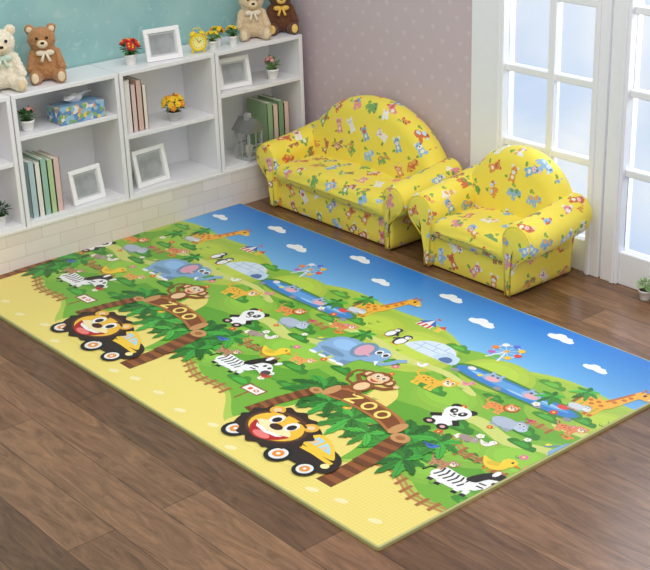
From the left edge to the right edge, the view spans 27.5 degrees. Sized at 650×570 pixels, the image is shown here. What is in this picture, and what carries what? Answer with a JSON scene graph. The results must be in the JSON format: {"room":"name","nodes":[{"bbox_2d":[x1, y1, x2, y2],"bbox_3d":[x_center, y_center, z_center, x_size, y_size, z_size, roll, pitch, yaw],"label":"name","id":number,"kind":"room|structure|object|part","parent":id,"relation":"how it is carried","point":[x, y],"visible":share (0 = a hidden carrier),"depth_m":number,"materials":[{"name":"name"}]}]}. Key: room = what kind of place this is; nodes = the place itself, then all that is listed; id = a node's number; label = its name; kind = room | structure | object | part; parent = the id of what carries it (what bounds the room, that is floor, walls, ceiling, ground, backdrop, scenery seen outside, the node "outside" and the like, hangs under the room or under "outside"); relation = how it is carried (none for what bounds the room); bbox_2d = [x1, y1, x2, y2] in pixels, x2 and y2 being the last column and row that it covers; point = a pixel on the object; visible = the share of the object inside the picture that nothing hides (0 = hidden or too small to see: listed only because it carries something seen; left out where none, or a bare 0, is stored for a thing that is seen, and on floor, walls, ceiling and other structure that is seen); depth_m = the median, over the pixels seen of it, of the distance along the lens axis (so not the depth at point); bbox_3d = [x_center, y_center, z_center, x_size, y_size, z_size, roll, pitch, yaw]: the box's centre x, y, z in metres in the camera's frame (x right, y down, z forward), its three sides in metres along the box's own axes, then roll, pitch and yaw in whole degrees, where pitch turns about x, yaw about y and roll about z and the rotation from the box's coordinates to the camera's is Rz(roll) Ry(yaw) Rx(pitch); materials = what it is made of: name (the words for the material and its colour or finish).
{"room":"children's room","nodes":[
{"label":"children's room","id":0,"kind":"room"},
{"bbox_2d":[0,0,269,76],"bbox_3d":[-2.063,-1.112,4.589,4.970,2.600,0.100,-20,29,-36],"label":"wall","id":1,"kind":"structure","parent":0,"point":[86,32],"depth_m":5.58,"materials":[{"name":"teal paint"}]},
{"bbox_2d":[0,163,269,274],"bbox_3d":[-1.953,0.065,4.910,4.870,0.175,0.239,-20,29,-36],"label":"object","id":2,"kind":"structure","parent":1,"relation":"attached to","point":[24,247],"depth_m":5.64,"materials":[{"name":"beige brick"}]},
{"bbox_2d":[0,93,25,233],"bbox_3d":[-1.463,-0.445,5.162,0.480,0.540,0.227,-20,29,-36],"label":"bookcase","id":3,"kind":"object","parent":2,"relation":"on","point":[10,185],"visible":1,"depth_m":5.26,"materials":[{"name":"white laminate"}]},
{"bbox_2d":[0,201,11,225],"bbox_3d":[-1.300,-0.292,5.291,0.104,0.110,0.103,0,23,6],"label":"potted plant","id":4,"kind":"object","parent":3,"relation":"on","point":[3,216],"visible":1,"depth_m":5.29,"materials":[{"name":"green plant"}]},
{"bbox_3d":[-1.298,-0.261,5.306,0.055,0.040,0.055,-20,29,-36],"label":"pot","id":5,"kind":"part","parent":4,"relation":"part of","materials":[{"name":"white ceramic"}]},
{"bbox_2d":[0,64,128,226],"bbox_3d":[-1.093,-0.579,5.449,0.485,0.540,0.227,-20,29,-36],"label":"bookcase","id":6,"kind":"object","parent":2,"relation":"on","point":[100,140],"visible":0.6,"depth_m":5.50,"materials":[{"name":"white laminate"}]},
{"bbox_2d":[0,24,27,91],"bbox_3d":[-1.255,-0.877,5.152,0.176,0.251,0.163,-10,24,-18],"label":"teddy bear","id":7,"kind":"object","parent":6,"relation":"on","point":[13,73],"visible":1,"depth_m":5.15},
{"bbox_3d":[-1.270,-0.507,5.315,0.018,0.522,0.227,-20,29,-36],"label":"panel","id":8,"kind":"part","parent":6,"relation":"part of","materials":[{"name":"white laminate"}]},
{"bbox_2d":[17,106,35,130],"bbox_3d":[-1.185,-0.663,5.264,0.083,0.102,0.087,0,23,4],"label":"potted plant","id":9,"kind":"object","parent":6,"relation":"on","point":[27,124],"visible":0.99,"depth_m":5.26,"materials":[{"name":"green plant"}]},
{"bbox_3d":[-1.183,-0.637,5.279,0.059,0.042,0.059,-20,29,-36],"label":"pot","id":10,"kind":"part","parent":9,"relation":"part of","materials":[{"name":"white ceramic"}]},
{"bbox_2d":[23,157,39,217],"bbox_3d":[-1.223,-0.403,5.389,0.028,0.235,0.160,-20,29,-36],"label":"book","id":11,"kind":"object","parent":6,"relation":"on","point":[28,164],"visible":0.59,"depth_m":5.33,"materials":[{"name":"teal paper"}]},
{"bbox_2d":[22,155,44,216],"bbox_3d":[-1.202,-0.406,5.407,0.024,0.225,0.160,-20,29,-36],"label":"book","id":12,"kind":"object","parent":6,"relation":"on","point":[36,164],"visible":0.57,"depth_m":5.35,"materials":[{"name":"beige paper"}]},
{"bbox_2d":[22,150,51,214],"bbox_3d":[-1.181,-0.419,5.422,0.028,0.235,0.160,-20,29,-36],"label":"book","id":13,"kind":"object","parent":6,"relation":"on","point":[42,161],"visible":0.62,"depth_m":5.37,"materials":[{"name":"green paper"}]},
{"bbox_2d":[32,151,57,212],"bbox_3d":[-1.159,-0.422,5.441,0.026,0.225,0.160,-20,29,-36],"label":"book","id":14,"kind":"object","parent":6,"relation":"on","point":[49,165],"visible":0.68,"depth_m":5.38,"materials":[{"name":"green paper"}]},
{"bbox_2d":[24,23,66,84],"bbox_3d":[-1.114,-0.921,5.277,0.158,0.228,0.147,-7,23,-13],"label":"teddy bear","id":15,"kind":"object","parent":6,"relation":"on","point":[46,61],"visible":1,"depth_m":5.26},
{"bbox_2d":[33,150,63,211],"bbox_3d":[-1.137,-0.430,5.458,0.028,0.225,0.160,-20,29,-36],"label":"book","id":16,"kind":"object","parent":6,"relation":"on","point":[55,160],"visible":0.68,"depth_m":5.40,"materials":[{"name":"pink paper"}]},
{"bbox_3d":[-1.165,-0.610,5.527,0.449,0.504,0.006,-20,29,-36],"label":"panel","id":17,"kind":"part","parent":6,"relation":"part of","materials":[{"name":"white laminate"}]},
{"bbox_2d":[46,90,105,125],"bbox_3d":[-1.016,-0.732,5.402,0.210,0.112,0.110,-20,29,-36],"label":"tissue box","id":18,"kind":"object","parent":6,"relation":"on","point":[75,107],"visible":1,"depth_m":5.37,"materials":[{"name":"cardboard"}]},
{"bbox_2d":[66,163,105,205],"bbox_3d":[-1.006,-0.423,5.536,0.081,0.144,0.160,19,31,40],"label":"picture frame","id":19,"kind":"object","parent":6,"relation":"on","point":[86,184],"visible":1,"depth_m":5.52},
{"bbox_2d":[73,169,100,199],"bbox_3d":[-0.995,-0.419,5.526,0.024,0.105,0.122,19,31,40],"label":"print","id":20,"kind":"object","parent":19,"relation":"attached to","point":[86,182],"depth_m":5.53},
{"bbox_3d":[-0.916,-0.635,5.590,0.018,0.522,0.227,-20,29,-36],"label":"panel","id":21,"kind":"part","parent":6,"relation":"part of","materials":[{"name":"white laminate"}]},
{"bbox_2d":[90,45,221,197],"bbox_3d":[-0.723,-0.713,5.737,0.480,0.540,0.227,-20,29,-36],"label":"bookcase","id":22,"kind":"object","parent":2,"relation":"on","point":[191,143],"visible":0.58,"depth_m":5.82,"materials":[{"name":"white laminate"}]},
{"bbox_3d":[-0.898,-0.641,5.604,0.018,0.522,0.227,-20,29,-36],"label":"panel","id":23,"kind":"part","parent":22,"relation":"part of","materials":[{"name":"white laminate"}]},
{"bbox_2d":[123,78,133,133],"bbox_3d":[-0.866,-0.761,5.571,0.028,0.225,0.150,-20,29,-36],"label":"book","id":24,"kind":"object","parent":22,"relation":"on","point":[125,81],"visible":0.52,"depth_m":5.52,"materials":[{"name":"white paper"}]},
{"bbox_2d":[118,38,140,65],"bbox_3d":[-0.807,-0.974,5.517,0.105,0.116,0.097,-3,23,-2],"label":"potted plant","id":25,"kind":"object","parent":22,"relation":"on","point":[131,44],"visible":1,"depth_m":5.50,"materials":[{"name":"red plant"}]},
{"bbox_3d":[-0.804,-1.002,5.503,0.086,0.048,0.082,-20,29,-36],"label":"flower","id":26,"kind":"part","parent":25,"relation":"part of","materials":[{"name":"red plant"}]},
{"bbox_3d":[-0.810,-0.941,5.531,0.055,0.045,0.055,-20,29,-36],"label":"pot","id":27,"kind":"part","parent":25,"relation":"part of","materials":[{"name":"white ceramic"}]},
{"bbox_2d":[123,76,144,130],"bbox_3d":[-0.823,-0.772,5.606,0.028,0.215,0.150,-20,29,-36],"label":"book","id":28,"kind":"object","parent":22,"relation":"on","point":[137,82],"visible":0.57,"depth_m":5.55,"materials":[{"name":"pink paper"}]},
{"bbox_2d":[129,83,138,131],"bbox_3d":[-0.844,-0.757,5.592,0.024,0.200,0.150,-20,29,-36],"label":"book","id":29,"kind":"object","parent":22,"relation":"on","point":[132,86],"visible":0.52,"depth_m":5.54,"materials":[{"name":"pink paper"}]},
{"bbox_2d":[141,83,148,128],"bbox_3d":[-0.803,-0.768,5.626,0.020,0.190,0.150,-20,29,-36],"label":"book","id":30,"kind":"object","parent":22,"relation":"on","point":[143,86],"visible":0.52,"depth_m":5.57,"materials":[{"name":"beige paper"}]},
{"bbox_2d":[130,143,170,188],"bbox_3d":[-0.766,-0.519,5.724,0.087,0.159,0.175,19,31,40],"label":"picture frame","id":31,"kind":"object","parent":22,"relation":"on","point":[150,165],"visible":1,"depth_m":5.71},
{"bbox_2d":[136,148,164,182],"bbox_3d":[-0.753,-0.514,5.713,0.027,0.120,0.137,19,31,40],"label":"print","id":32,"kind":"object","parent":31,"relation":"attached to","point":[150,162],"depth_m":5.71},
{"bbox_3d":[-0.795,-0.743,5.815,0.444,0.504,0.006,-20,29,-36],"label":"panel","id":33,"kind":"part","parent":22,"relation":"part of","materials":[{"name":"white laminate"}]},
{"bbox_2d":[142,25,182,62],"bbox_3d":[-0.693,-1.020,5.595,0.165,0.134,0.077,-15,26,-29],"label":"picture frame","id":34,"kind":"object","parent":22,"relation":"on","point":[162,43],"visible":1,"depth_m":5.58,"materials":[{"name":"white wood"}]},
{"bbox_2d":[147,30,177,56],"bbox_3d":[-0.684,-1.015,5.584,0.127,0.096,0.022,-15,26,-29],"label":"print","id":35,"kind":"object","parent":34,"relation":"attached to","point":[160,43],"depth_m":5.58},
{"bbox_2d":[161,92,185,120],"bbox_3d":[-0.653,-0.770,5.708,0.113,0.121,0.121,-20,29,-36],"label":"potted plant","id":36,"kind":"object","parent":22,"relation":"on","point":[176,101],"visible":1,"depth_m":5.67,"materials":[{"name":"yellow plant"}]},
{"bbox_3d":[-0.652,-0.785,5.686,0.102,0.067,0.096,-4,23,-5],"label":"flower","id":37,"kind":"part","parent":36,"relation":"part of","materials":[{"name":"yellow plant"}]},
{"bbox_3d":[-0.649,-0.730,5.718,0.063,0.040,0.063,-20,29,-36],"label":"pot","id":38,"kind":"part","parent":36,"relation":"part of","materials":[{"name":"white ceramic"}]},
{"bbox_2d":[189,27,206,53],"bbox_3d":[-0.545,-1.046,5.683,0.076,0.110,0.032,-11,25,-21],"label":"alarm clock","id":39,"kind":"object","parent":22,"relation":"on","point":[197,41],"visible":1,"depth_m":5.67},
{"bbox_3d":[-0.547,-0.768,5.877,0.018,0.522,0.227,-20,29,-36],"label":"panel","id":40,"kind":"part","parent":22,"relation":"part of","materials":[{"name":"white laminate"}]},
{"bbox_2d":[185,31,304,171],"bbox_3d":[-0.353,-0.847,6.024,0.485,0.540,0.227,-20,29,-36],"label":"bookcase","id":41,"kind":"object","parent":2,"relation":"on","point":[286,47],"visible":0.37,"depth_m":6.08,"materials":[{"name":"white laminate"}]},
{"bbox_2d":[205,30,218,49],"bbox_3d":[-0.488,-1.058,5.734,0.066,0.084,0.077,7,24,20],"label":"potted plant","id":42,"kind":"object","parent":41,"relation":"on","point":[212,43],"visible":1,"depth_m":5.73,"materials":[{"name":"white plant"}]},
{"bbox_3d":[-0.492,-1.079,5.728,0.057,0.040,0.055,-20,29,-36],"label":"flower","id":43,"kind":"part","parent":42,"relation":"part of","materials":[{"name":"yellow plant"}]},
{"bbox_3d":[-0.486,-1.039,5.747,0.042,0.038,0.042,-20,29,-36],"label":"pot","id":44,"kind":"part","parent":42,"relation":"part of","materials":[{"name":"white ceramic"}]},
{"bbox_2d":[209,26,224,46],"bbox_3d":[-0.469,-1.088,5.798,0.076,0.088,0.076,-20,29,-36],"label":"potted plant","id":45,"kind":"object","parent":41,"relation":"on","point":[219,29],"visible":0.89,"depth_m":5.79,"materials":[{"name":"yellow plant"}]},
{"bbox_3d":[-0.471,-1.066,5.807,0.042,0.040,0.042,-20,29,-36],"label":"pot","id":46,"kind":"part","parent":45,"relation":"part of","materials":[{"name":"white ceramic"}]},
{"bbox_3d":[-0.472,-1.113,5.786,0.055,0.032,0.059,-20,29,-36],"label":"flower","id":47,"kind":"part","parent":45,"relation":"part of","materials":[{"name":"plant"}]},
{"bbox_3d":[-0.530,-0.774,5.890,0.018,0.522,0.227,-20,29,-36],"label":"panel","id":48,"kind":"part","parent":41,"relation":"part of","materials":[{"name":"white laminate"}]},
{"bbox_2d":[225,24,237,45],"bbox_3d":[-0.409,-1.093,5.800,0.072,0.091,0.073,-5,23,-8],"label":"potted plant","id":49,"kind":"object","parent":41,"relation":"on","point":[233,36],"visible":1,"depth_m":5.79,"materials":[{"name":"green plant"}]},
{"bbox_3d":[-0.411,-1.119,5.789,0.056,0.029,0.021,11,26,29],"label":"flower","id":50,"kind":"part","parent":49,"relation":"part of","materials":[{"name":"yellow plant"}]},
{"bbox_3d":[-0.403,-1.071,5.811,0.042,0.042,0.042,-20,29,-36],"label":"pot","id":51,"kind":"part","parent":49,"relation":"part of","materials":[{"name":"white ceramic"}]},
{"bbox_2d":[219,54,252,90],"bbox_3d":[-0.414,-0.947,5.887,0.165,0.134,0.077,-17,27,-31],"label":"picture frame","id":52,"kind":"object","parent":41,"relation":"on","point":[235,72],"visible":0.78,"depth_m":5.88,"materials":[{"name":"white wood"}]},
{"bbox_2d":[220,59,246,84],"bbox_3d":[-0.405,-0.941,5.876,0.127,0.096,0.022,-17,27,-31],"label":"print","id":53,"kind":"object","parent":52,"relation":"attached to","point":[232,71],"depth_m":5.87},
{"bbox_3d":[-0.425,-0.877,6.103,0.449,0.504,0.006,-20,29,-36],"label":"panel","id":54,"kind":"part","parent":41,"relation":"part of","materials":[{"name":"white laminate"}]},
{"bbox_2d":[231,112,264,161],"bbox_3d":[-0.345,-0.675,5.997,0.110,0.208,0.110,17,29,38],"label":"lantern","id":55,"kind":"object","parent":41,"relation":"on","point":[245,124],"visible":0.93,"depth_m":5.97,"materials":[{"name":"metal"}]},
{"bbox_2d":[246,144,252,155],"bbox_3d":[-0.344,-0.616,6.022,0.032,0.056,0.032,17,29,38],"label":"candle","id":56,"kind":"object","parent":55,"relation":"on","point":[246,144],"depth_m":6.02,"materials":[{"name":"wax"}]},
{"bbox_2d":[236,0,271,41],"bbox_3d":[-0.322,-1.205,5.886,0.158,0.228,0.147,-6,23,-10],"label":"teddy bear","id":57,"kind":"object","parent":41,"relation":"on","point":[253,20],"visible":1,"depth_m":5.88},
{"bbox_2d":[247,97,273,148],"bbox_3d":[-0.296,-0.736,6.104,0.032,0.235,0.150,-20,29,-36],"label":"book","id":58,"kind":"object","parent":41,"relation":"on","point":[261,110],"visible":0.54,"depth_m":6.06,"materials":[{"name":"green paper"}]},
{"bbox_2d":[258,94,284,136],"bbox_3d":[-0.247,-0.753,6.141,0.032,0.235,0.150,-20,29,-36],"label":"book","id":59,"kind":"object","parent":41,"relation":"on","point":[275,100],"visible":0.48,"depth_m":6.08,"materials":[{"name":"green paper"}]},
{"bbox_2d":[264,54,279,79],"bbox_3d":[-0.233,-0.988,5.998,0.084,0.111,0.090,-1,23,2],"label":"potted plant","id":60,"kind":"object","parent":41,"relation":"on","point":[272,72],"visible":1,"depth_m":5.99,"materials":[{"name":"green plant"}]},
{"bbox_3d":[-0.254,-1.011,5.978,0.033,0.039,0.069,-20,29,-36],"label":"flower","id":61,"kind":"part","parent":60,"relation":"part of","materials":[{"name":"pink plant"}]},
{"bbox_3d":[-0.238,-0.957,6.007,0.059,0.047,0.059,-20,29,-36],"label":"pot","id":62,"kind":"part","parent":60,"relation":"part of","materials":[{"name":"white ceramic"}]},
{"bbox_2d":[272,103,278,138],"bbox_3d":[-0.272,-0.738,6.125,0.028,0.220,0.150,-20,29,-36],"label":"book","id":63,"kind":"object","parent":41,"relation":"on","point":[275,106],"visible":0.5,"depth_m":6.06,"materials":[{"name":"pink paper"}]},
{"bbox_2d":[266,0,298,35],"bbox_3d":[-0.199,-1.245,5.979,0.155,0.223,0.144,-5,23,-8],"label":"teddy bear","id":64,"kind":"object","parent":41,"relation":"on","point":[282,15],"visible":0.91,"depth_m":5.97},
{"bbox_2d":[283,100,289,133],"bbox_3d":[-0.223,-0.755,6.163,0.028,0.220,0.150,-20,29,-36],"label":"book","id":65,"kind":"object","parent":41,"relation":"on","point":[286,103],"visible":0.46,"depth_m":6.09,"materials":[{"name":"pink paper"}]},
{"bbox_3d":[-0.175,-0.902,6.166,0.018,0.522,0.227,-20,29,-36],"label":"panel","id":66,"kind":"part","parent":41,"relation":"part of","materials":[{"name":"white laminate"}]},
{"bbox_2d":[0,197,649,569],"bbox_3d":[-0.476,1.357,2.017,6.990,0.050,7.500,-20,29,-36],"label":"floor","id":67,"kind":"structure","parent":0,"point":[91,478],"depth_m":3.74,"materials":[{"name":"brown wood"}]},
{"bbox_2d":[0,204,649,550],"bbox_3d":[-0.122,0.160,4.742,1.400,0.017,2.439,-20,29,-36],"label":"play mat","id":68,"kind":"object","parent":67,"relation":"on","point":[385,398],"visible":1,"depth_m":4.47,"materials":[{"name":"plastic"}]},
{"bbox_2d":[256,95,462,249],"bbox_3d":[0.140,-0.530,5.708,0.388,0.515,0.965,-20,29,-36],"label":"sofa","id":69,"kind":"object","parent":67,"relation":"on","point":[357,168],"visible":0.85,"depth_m":5.64,"materials":[{"name":"fabric"}]},
{"bbox_3d":[-0.137,-0.557,6.030,0.364,0.331,0.136,-20,29,-36],"label":"armrest","id":70,"kind":"part","parent":69,"relation":"part of","materials":[{"name":"fabric"}]},
{"bbox_2d":[276,155,399,217],"bbox_3d":[0.106,-0.439,5.712,0.294,0.110,0.740,-20,29,-36],"label":"seat cushion","id":71,"kind":"object","parent":69,"relation":"on","point":[355,186],"depth_m":5.66,"materials":[{"name":"fabric"}]},
{"bbox_3d":[0.228,-0.589,5.766,0.154,0.460,0.842,-20,29,-36],"label":"backrest","id":72,"kind":"part","parent":69,"relation":"part of","materials":[{"name":"fabric"}]},
{"bbox_3d":[0.402,-0.328,5.442,0.364,0.331,0.136,-20,29,-36],"label":"armrest","id":73,"kind":"part","parent":69,"relation":"part of","materials":[{"name":"fabric"}]},
{"bbox_2d":[408,145,591,296],"bbox_3d":[0.673,-0.278,5.124,0.390,0.470,0.651,-20,29,-36],"label":"armchair","id":74,"kind":"object","parent":67,"relation":"on","point":[509,222],"visible":1,"depth_m":5.06,"materials":[{"name":"fabric"}]},
{"bbox_3d":[0.504,-0.284,5.319,0.369,0.340,0.152,-20,29,-36],"label":"armrest","id":75,"kind":"part","parent":74,"relation":"part of","materials":[{"name":"fabric"}]},
{"bbox_2d":[433,207,522,261],"bbox_3d":[0.640,-0.208,5.120,0.299,0.110,0.410,-20,29,-36],"label":"seat cushion","id":76,"kind":"object","parent":74,"relation":"on","point":[477,233],"depth_m":5.08,"materials":[{"name":"fabric"}]},
{"bbox_3d":[0.763,-0.337,5.184,0.152,0.415,0.512,-20,29,-36],"label":"backrest","id":77,"kind":"part","parent":74,"relation":"part of","materials":[{"name":"fabric"}]},
{"bbox_3d":[0.829,-0.145,4.965,0.369,0.340,0.152,-20,29,-36],"label":"armrest","id":78,"kind":"part","parent":74,"relation":"part of","materials":[{"name":"fabric"}]},
{"bbox_2d":[635,277,649,300],"bbox_3d":[1.181,0.013,4.893,0.086,0.089,0.074,5,24,16],"label":"potted plant","id":79,"kind":"object","parent":67,"relation":"on","point":[644,290],"visible":1,"depth_m":4.89,"materials":[{"name":"green plant"}]},
{"bbox_3d":[1.184,0.034,4.910,0.050,0.038,0.050,-20,29,-36],"label":"pot","id":80,"kind":"part","parent":79,"relation":"part of","materials":[{"name":"white ceramic"}]},
{"bbox_2d":[290,0,471,169],"bbox_3d":[0.215,-1.597,5.558,0.100,2.600,1.220,-20,29,-36],"label":"wall","id":81,"kind":"structure","parent":0,"point":[416,55],"depth_m":5.64,"materials":[{"name":"pink paint"}]},
{"bbox_2d":[470,0,614,276],"bbox_3d":[0.814,-1.235,4.908,0.078,2.400,0.680,-20,29,-36],"label":"window","id":82,"kind":"structure","parent":81,"relation":"in","point":[493,67],"depth_m":5.12,"materials":[{"name":"white paint"}]},
{"bbox_3d":[2.217,-0.746,3.378,0.100,2.600,2.090,-20,29,-36],"label":"wall","id":83,"kind":"structure","parent":0,"visible":0},
{"bbox_2d":[600,0,649,289],"bbox_3d":[1.277,-1.038,4.403,0.078,2.400,0.725,-20,29,-36],"label":"window","id":84,"kind":"structure","parent":83,"relation":"in","point":[622,265],"depth_m":4.86,"materials":[{"name":"white paint"}]},
{"bbox_3d":[1.282,-1.044,4.405,0.004,2.150,0.565,-20,29,-36],"label":"glass","id":85,"kind":"part","parent":84,"relation":"part of","materials":[{"name":"clear glass"}]}
]}

